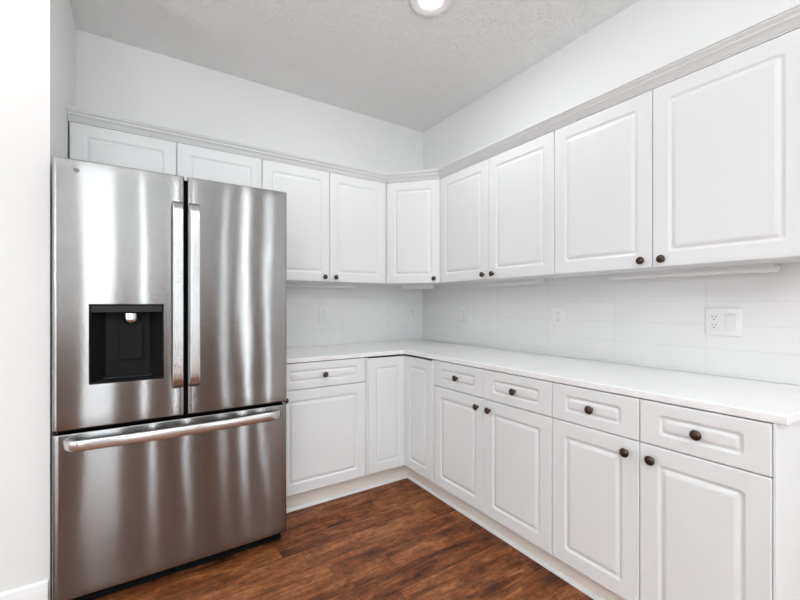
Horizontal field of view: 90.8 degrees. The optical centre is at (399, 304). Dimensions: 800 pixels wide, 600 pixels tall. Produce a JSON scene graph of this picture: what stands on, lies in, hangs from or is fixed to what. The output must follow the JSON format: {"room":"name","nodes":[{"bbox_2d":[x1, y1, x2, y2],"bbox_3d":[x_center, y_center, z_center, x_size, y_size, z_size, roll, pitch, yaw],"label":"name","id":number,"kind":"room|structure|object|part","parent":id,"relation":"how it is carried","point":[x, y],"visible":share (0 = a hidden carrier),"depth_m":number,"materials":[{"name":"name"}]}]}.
{"room":"kitchen","nodes":[
{"label":"kitchen","id":0,"kind":"room"},
{"bbox_2d":[0,0,75,599],"bbox_3d":[-3.272,-0.130,0.877,3.898,2.831,0.877,0,0,-33],"label":"wall","id":1,"kind":"structure","parent":0,"point":[38,37],"depth_m":1.54,"materials":[{"name":"white paint"}]},
{"bbox_2d":[0,579,48,599],"bbox_3d":[-2.978,1.161,0.536,3.772,0.128,0.015,0,0,-33],"label":"baseboard","id":2,"kind":"structure","parent":1,"relation":"attached to","point":[38,590],"depth_m":1.54,"materials":[{"name":"white paint"}]},
{"bbox_2d":[76,29,422,346],"bbox_3d":[-0.788,-0.130,2.961,2.542,2.831,0.120,0,0,-33],"label":"wall","id":3,"kind":"structure","parent":0,"point":[115,78],"depth_m":2.64,"materials":[{"name":"white paint"}]},
{"bbox_2d":[69,122,261,188],"bbox_3d":[-1.339,-0.763,2.345,0.934,0.306,0.300,0,0,-33],"label":"upper cabinet","id":4,"kind":"object","parent":3,"relation":"attached to","point":[89,143],"visible":0.5,"depth_m":2.18,"materials":[{"name":"white wood"}]},
{"bbox_3d":[-1.457,-0.762,2.099,0.465,0.304,0.019,0,0,-33],"label":"door","id":5,"kind":"part","parent":4,"relation":"part of","materials":[{"name":"white wood"}]},
{"bbox_3d":[-1.067,-0.762,2.356,0.464,0.304,0.019,0,0,-33],"label":"door","id":6,"kind":"part","parent":4,"relation":"part of","materials":[{"name":"white wood"}]},
{"bbox_2d":[262,159,385,284],"bbox_3d":[-0.559,-0.537,2.839,0.909,0.757,0.329,0,0,-33],"label":"upper cabinet","id":7,"kind":"object","parent":3,"relation":"attached to","point":[336,223],"visible":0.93,"depth_m":2.74,"materials":[{"name":"white wood"}]},
{"bbox_3d":[-0.681,-0.536,2.609,0.452,0.755,0.019,0,0,-33],"label":"door","id":8,"kind":"part","parent":7,"relation":"part of","materials":[{"name":"white wood"}]},
{"bbox_2d":[287,282,355,287],"bbox_3d":[-0.629,-0.144,2.904,0.660,0.033,0.044,0,0,-33],"label":"light","id":9,"kind":"object","parent":7,"relation":"attached to","point":[289,284],"visible":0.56,"depth_m":2.91,"materials":[{"name":"white plastic"}]},
{"bbox_2d":[287,284,355,287],"bbox_3d":[-0.629,-0.137,2.904,0.660,0.020,0.044,0,0,-33],"label":"diffuser","id":10,"kind":"object","parent":9,"relation":"attached to","point":[288,285],"depth_m":2.93,"materials":[{"name":"white plastic"}]},
{"bbox_3d":[-0.300,-0.536,2.859,0.453,0.755,0.019,0,0,-33],"label":"door","id":11,"kind":"part","parent":7,"relation":"part of","materials":[{"name":"white wood"}]},
{"bbox_2d":[319,306,328,321],"bbox_3d":[-0.580,0.071,3.011,0.084,0.126,0.008,0,0,-33],"label":"power outlet","id":12,"kind":"object","parent":3,"relation":"attached to","point":[323,310],"visible":1,"depth_m":3.01,"materials":[{"name":"white plastic"}]},
{"bbox_2d":[322,309,325,317],"bbox_3d":[-0.579,0.071,3.009,0.033,0.068,0.003,0,0,-33],"label":"receptacle","id":13,"kind":"object","parent":12,"relation":"attached to","point":[323,310],"depth_m":3.01,"materials":[{"name":"grey plastic"}]},
{"bbox_2d":[287,285,422,346],"bbox_3d":[-0.415,0.073,3.129,1.476,0.475,0.008,0,0,-33],"label":"backsplash","id":14,"kind":"structure","parent":3,"relation":"attached to","point":[362,313],"depth_m":3.15,"materials":[{"name":"tile"}]},
{"bbox_2d":[408,305,415,319],"bbox_3d":[0.109,0.071,3.464,0.084,0.126,0.008,0,0,-33],"label":"power outlet","id":15,"kind":"object","parent":3,"relation":"attached to","point":[411,308],"visible":1,"depth_m":3.46,"materials":[{"name":"white plastic"}]},
{"bbox_2d":[372,179,464,285],"bbox_3d":[0.136,-0.537,3.129,0.568,0.757,0.610,0,0,-33],"label":"upper cabinet","id":16,"kind":"object","parent":3,"relation":"attached to","point":[413,207],"visible":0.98,"depth_m":2.92,"materials":[{"name":"white wood"}]},
{"bbox_3d":[0.096,-0.536,2.931,0.404,0.755,0.019,0,0,16],"label":"door","id":17,"kind":"part","parent":16,"relation":"part of","materials":[{"name":"white wood"}]},
{"bbox_2d":[402,285,433,288],"bbox_3d":[0.145,-0.144,3.209,0.260,0.033,0.044,0,0,12],"label":"light","id":18,"kind":"object","parent":16,"relation":"attached to","point":[403,286],"visible":0.98,"depth_m":3.19,"materials":[{"name":"white plastic"}]},
{"bbox_2d":[66,3,799,183],"bbox_3d":[-0.011,-0.944,2.266,3.093,0.055,1.391,0,0,13],"label":"crown molding","id":19,"kind":"structure","parent":16,"relation":"on","point":[787,20],"depth_m":2.03,"materials":[{"name":"white wood"}]},
{"bbox_2d":[93,478,593,599],"bbox_3d":[-0.627,1.255,-0.834,6.200,0.060,6.400,0,0,-33],"label":"floor","id":20,"kind":"structure","parent":0,"point":[397,540],"depth_m":1.85,"materials":[{"name":"brown wood"}]},
{"bbox_2d":[52,156,286,599],"bbox_3d":[-1.160,0.319,2.074,0.913,1.811,0.864,0,0,-33],"label":"refrigerator","id":21,"kind":"object","parent":20,"relation":"on","point":[169,292],"visible":1,"depth_m":1.71,"materials":[{"name":"grey metal"}]},
{"bbox_3d":[-1.173,-0.040,1.671,0.450,1.069,0.070,0,0,-33],"label":"door","id":22,"kind":"part","parent":21,"relation":"part of","materials":[{"name":"metal"}]},
{"bbox_3d":[-1.145,0.018,1.659,0.245,0.028,0.019,0,0,-33],"label":"control panel","id":23,"kind":"part","parent":21,"relation":"part of","materials":[{"name":"grey plastic"}]},
{"bbox_3d":[-0.979,0.837,1.798,0.913,0.654,0.070,0,0,-33],"label":"freezer drawer","id":24,"kind":"part","parent":21,"relation":"part of","materials":[{"name":"metal"}]},
{"bbox_3d":[-0.944,0.549,1.745,0.849,0.043,0.076,0,0,-33],"label":"handle","id":25,"kind":"part","parent":21,"relation":"part of","materials":[{"name":"metal"}]},
{"bbox_3d":[-0.974,-0.044,1.728,0.041,0.828,0.062,0,0,-33],"label":"handle","id":26,"kind":"part","parent":21,"relation":"part of","materials":[{"name":"metal"}]},
{"bbox_3d":[-0.919,-0.044,1.765,0.040,0.828,0.062,0,0,-33],"label":"handle","id":27,"kind":"part","parent":21,"relation":"part of","materials":[{"name":"metal"}]},
{"bbox_3d":[-0.785,-0.040,1.925,0.450,1.069,0.070,0,0,-33],"label":"door","id":28,"kind":"part","parent":21,"relation":"part of","materials":[{"name":"metal"}]},
{"bbox_2d":[283,357,365,496],"bbox_3d":[-0.615,0.716,2.613,0.564,0.758,0.646,0,0,-33],"label":"base cabinet","id":29,"kind":"object","parent":20,"relation":"on","point":[325,402],"visible":0.79,"depth_m":2.37,"materials":[{"name":"white wood"}]},
{"bbox_3d":[-0.459,0.417,2.376,0.563,0.152,0.019,0,0,-33],"label":"drawer","id":30,"kind":"part","parent":29,"relation":"part of","materials":[{"name":"white wood"}]},
{"bbox_2d":[364,354,435,482],"bbox_3d":[0.084,0.716,2.896,0.912,0.758,0.943,0,0,-33],"label":"base cabinet","id":31,"kind":"object","parent":20,"relation":"on","point":[400,388],"visible":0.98,"depth_m":2.58,"materials":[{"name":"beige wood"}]},
{"bbox_3d":[-0.085,0.722,2.622,0.297,0.746,0.019,0,0,-33],"label":"door","id":32,"kind":"part","parent":31,"relation":"part of","materials":[{"name":"white wood"}]},
{"bbox_3d":[0.121,0.722,2.563,0.019,0.746,0.304,0,0,-33],"label":"door","id":33,"kind":"part","parent":31,"relation":"part of","materials":[{"name":"white wood"}]},
{"bbox_2d":[287,339,799,425],"bbox_3d":[0.279,0.324,2.079,1.484,0.026,2.524,0,0,-33],"label":"countertop","id":34,"kind":"structure","parent":31,"relation":"on","point":[778,403],"depth_m":1.73,"materials":[{"name":"white stone"}]},
{"bbox_2d":[286,465,624,599],"bbox_3d":[0.203,1.161,1.740,0.953,0.128,1.975,0,0,-33],"label":"toe kick","id":35,"kind":"object","parent":20,"relation":"on","point":[583,583],"visible":0.64,"depth_m":2.33,"materials":[{"name":"white wood"}]},
{"bbox_2d":[435,360,552,554],"bbox_3d":[0.681,0.716,2.228,0.646,0.758,0.825,0,0,-33],"label":"base cabinet","id":36,"kind":"object","parent":20,"relation":"on","point":[493,429],"visible":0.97,"depth_m":1.98,"materials":[{"name":"white wood"}]},
{"bbox_3d":[0.331,0.796,2.243,0.019,0.600,0.414,0,0,-33],"label":"door","id":37,"kind":"part","parent":36,"relation":"part of","materials":[{"name":"white wood"}]},
{"bbox_3d":[0.331,0.417,2.243,0.019,0.152,0.414,0,0,-33],"label":"drawer","id":38,"kind":"part","parent":36,"relation":"part of","materials":[{"name":"white wood"}]},
{"bbox_3d":[0.402,0.543,2.092,0.029,0.034,0.034,0,0,-33],"label":"knob","id":39,"kind":"part","parent":36,"relation":"part of","materials":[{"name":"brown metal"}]},
{"bbox_3d":[0.449,0.543,2.019,0.029,0.034,0.034,0,0,-33],"label":"knob","id":40,"kind":"part","parent":36,"relation":"part of","materials":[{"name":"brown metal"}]},
{"bbox_3d":[0.538,0.417,1.885,0.029,0.034,0.034,0,0,-33],"label":"knob","id":41,"kind":"part","parent":36,"relation":"part of","materials":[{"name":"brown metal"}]},
{"bbox_3d":[0.558,0.417,1.898,0.019,0.152,0.406,0,0,-33],"label":"drawer","id":42,"kind":"part","parent":36,"relation":"part of","materials":[{"name":"white wood"}]},
{"bbox_3d":[0.558,0.796,1.898,0.019,0.600,0.406,0,0,-33],"label":"door","id":43,"kind":"part","parent":36,"relation":"part of","materials":[{"name":"white wood"}]},
{"bbox_2d":[552,382,799,599],"bbox_3d":[1.108,0.781,1.578,0.646,0.887,0.726,0,0,-33],"label":"base cabinet","id":44,"kind":"object","parent":20,"relation":"on","point":[652,500],"visible":0.99,"depth_m":1.33,"materials":[{"name":"white wood"}]},
{"bbox_3d":[0.749,0.417,1.562,0.029,0.034,0.034,0,0,-33],"label":"knob","id":45,"kind":"part","parent":44,"relation":"part of","materials":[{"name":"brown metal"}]},
{"bbox_3d":[0.770,0.417,1.575,0.019,0.152,0.358,0,0,-33],"label":"drawer","id":46,"kind":"part","parent":44,"relation":"part of","materials":[{"name":"white wood"}]},
{"bbox_3d":[0.770,0.796,1.575,0.019,0.600,0.358,0,0,-33],"label":"door","id":47,"kind":"part","parent":44,"relation":"part of","materials":[{"name":"white wood"}]},
{"bbox_3d":[0.825,0.543,1.448,0.029,0.034,0.034,0,0,-33],"label":"knob","id":48,"kind":"part","parent":44,"relation":"part of","materials":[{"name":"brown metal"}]},
{"bbox_3d":[0.872,0.543,1.375,0.029,0.034,0.034,0,0,-33],"label":"knob","id":49,"kind":"part","parent":44,"relation":"part of","materials":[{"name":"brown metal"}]},
{"bbox_3d":[0.947,0.417,1.261,0.029,0.034,0.034,0,0,-33],"label":"knob","id":50,"kind":"part","parent":44,"relation":"part of","materials":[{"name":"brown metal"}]},
{"bbox_3d":[0.967,0.417,1.275,0.019,0.152,0.356,0,0,-33],"label":"drawer","id":51,"kind":"part","parent":44,"relation":"part of","materials":[{"name":"white wood"}]},
{"bbox_3d":[0.967,0.796,1.275,0.019,0.600,0.356,0,0,-33],"label":"door","id":52,"kind":"part","parent":44,"relation":"part of","materials":[{"name":"white wood"}]},
{"bbox_3d":[1.318,0.781,1.286,0.616,0.887,0.006,0,0,-33],"label":"panel","id":53,"kind":"part","parent":44,"relation":"part of","materials":[{"name":"white wood"}]},
{"bbox_2d":[69,0,639,131],"bbox_3d":[-0.627,-1.595,-0.834,6.440,0.100,6.640,0,0,-33],"label":"ceiling","id":54,"kind":"structure","parent":0,"point":[384,60],"depth_m":2.31,"materials":[{"name":"white paint"}]},
{"bbox_2d":[410,0,451,16],"bbox_3d":[0.157,-1.540,2.002,0.216,0.010,0.216,0,0,-33],"label":"recessed light","id":55,"kind":"object","parent":54,"relation":"in","point":[426,8],"visible":1,"depth_m":2.04,"materials":[{"name":"white plastic"}]},
{"bbox_2d":[423,0,799,383],"bbox_3d":[2.047,-0.130,0.851,0.120,2.831,6.520,0,0,-33],"label":"wall","id":56,"kind":"structure","parent":0,"point":[647,35],"depth_m":2.20,"materials":[{"name":"white paint"}]},
{"bbox_2d":[460,306,467,321],"bbox_3d":[0.498,0.073,3.078,0.008,0.126,0.084,0,0,-33],"label":"power outlet","id":57,"kind":"object","parent":56,"relation":"attached to","point":[463,309],"visible":1,"depth_m":3.07,"materials":[{"name":"white plastic"}]},
{"bbox_2d":[440,131,581,282],"bbox_3d":[0.664,-0.537,2.543,0.329,0.757,0.946,0,0,-33],"label":"upper cabinet","id":58,"kind":"object","parent":56,"relation":"attached to","point":[497,213],"visible":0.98,"depth_m":2.37,"materials":[{"name":"white wood"}]},
{"bbox_3d":[0.430,-0.536,2.671,0.019,0.755,0.475,0,0,-33],"label":"door","id":59,"kind":"part","parent":58,"relation":"part of","materials":[{"name":"white wood"}]},
{"bbox_2d":[464,278,545,287],"bbox_3d":[0.691,-0.144,2.706,0.044,0.033,0.690,0,0,-33],"label":"light","id":60,"kind":"object","parent":58,"relation":"attached to","point":[539,280],"visible":1,"depth_m":2.64,"materials":[{"name":"white plastic"}]},
{"bbox_3d":[0.690,-0.536,2.275,0.019,0.755,0.466,0,0,-33],"label":"door","id":61,"kind":"part","parent":58,"relation":"part of","materials":[{"name":"white wood"}]},
{"bbox_2d":[552,306,564,326],"bbox_3d":[0.955,0.073,2.381,0.008,0.126,0.084,0,0,-33],"label":"power outlet","id":62,"kind":"object","parent":56,"relation":"attached to","point":[558,312],"visible":1,"depth_m":2.38,"materials":[{"name":"white plastic"}]},
{"bbox_2d":[555,311,559,321],"bbox_3d":[0.953,0.073,2.380,0.003,0.068,0.033,0,0,-33],"label":"receptacle","id":63,"kind":"object","parent":62,"relation":"attached to","point":[557,313],"depth_m":2.38,"materials":[{"name":"grey plastic"}]},
{"bbox_2d":[423,263,799,384],"bbox_3d":[0.917,0.073,2.453,0.008,0.475,2.600,0,0,-33],"label":"backsplash","id":64,"kind":"structure","parent":56,"relation":"attached to","point":[650,322],"depth_m":1.99,"materials":[{"name":"tile"}]},
{"bbox_2d":[555,28,799,275],"bbox_3d":[1.185,-0.537,1.750,0.329,0.757,0.949,0,0,-33],"label":"upper cabinet","id":65,"kind":"object","parent":56,"relation":"attached to","point":[700,168],"visible":1,"depth_m":1.56,"materials":[{"name":"white wood"}]},
{"bbox_3d":[0.949,-0.536,1.879,0.019,0.755,0.472,0,0,-33],"label":"door","id":66,"kind":"part","parent":65,"relation":"part of","materials":[{"name":"white wood"}]},
{"bbox_3d":[1.038,-0.189,1.701,0.029,0.034,0.034,0,0,-33],"label":"knob","id":67,"kind":"part","parent":65,"relation":"part of","materials":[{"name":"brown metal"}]},
{"bbox_3d":[1.081,-0.189,1.634,0.029,0.034,0.034,0,0,-33],"label":"knob","id":68,"kind":"part","parent":65,"relation":"part of","materials":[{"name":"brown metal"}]},
{"bbox_2d":[609,263,780,279],"bbox_3d":[1.288,-0.144,1.797,0.044,0.033,0.650,0,0,-33],"label":"light","id":69,"kind":"object","parent":65,"relation":"attached to","point":[769,267],"visible":1,"depth_m":1.72,"materials":[{"name":"white plastic"}]},
{"bbox_3d":[1.210,-0.536,1.482,0.019,0.755,0.472,0,0,-33],"label":"door","id":70,"kind":"part","parent":65,"relation":"part of","materials":[{"name":"white wood"}]},
{"bbox_2d":[705,308,741,336],"bbox_3d":[1.395,0.075,1.706,0.013,0.124,0.131,0,0,-33],"label":"outlet","id":71,"kind":"object","parent":56,"relation":"attached to","point":[718,321],"visible":1,"depth_m":1.71,"materials":[{"name":"white plastic"}]},
{"bbox_2d":[710,314,718,329],"bbox_3d":[1.379,0.075,1.732,0.003,0.068,0.033,0,0,-33],"label":"receptacle","id":72,"kind":"object","parent":71,"relation":"attached to","point":[714,318],"depth_m":1.73,"materials":[{"name":"grey plastic"}]}
]}

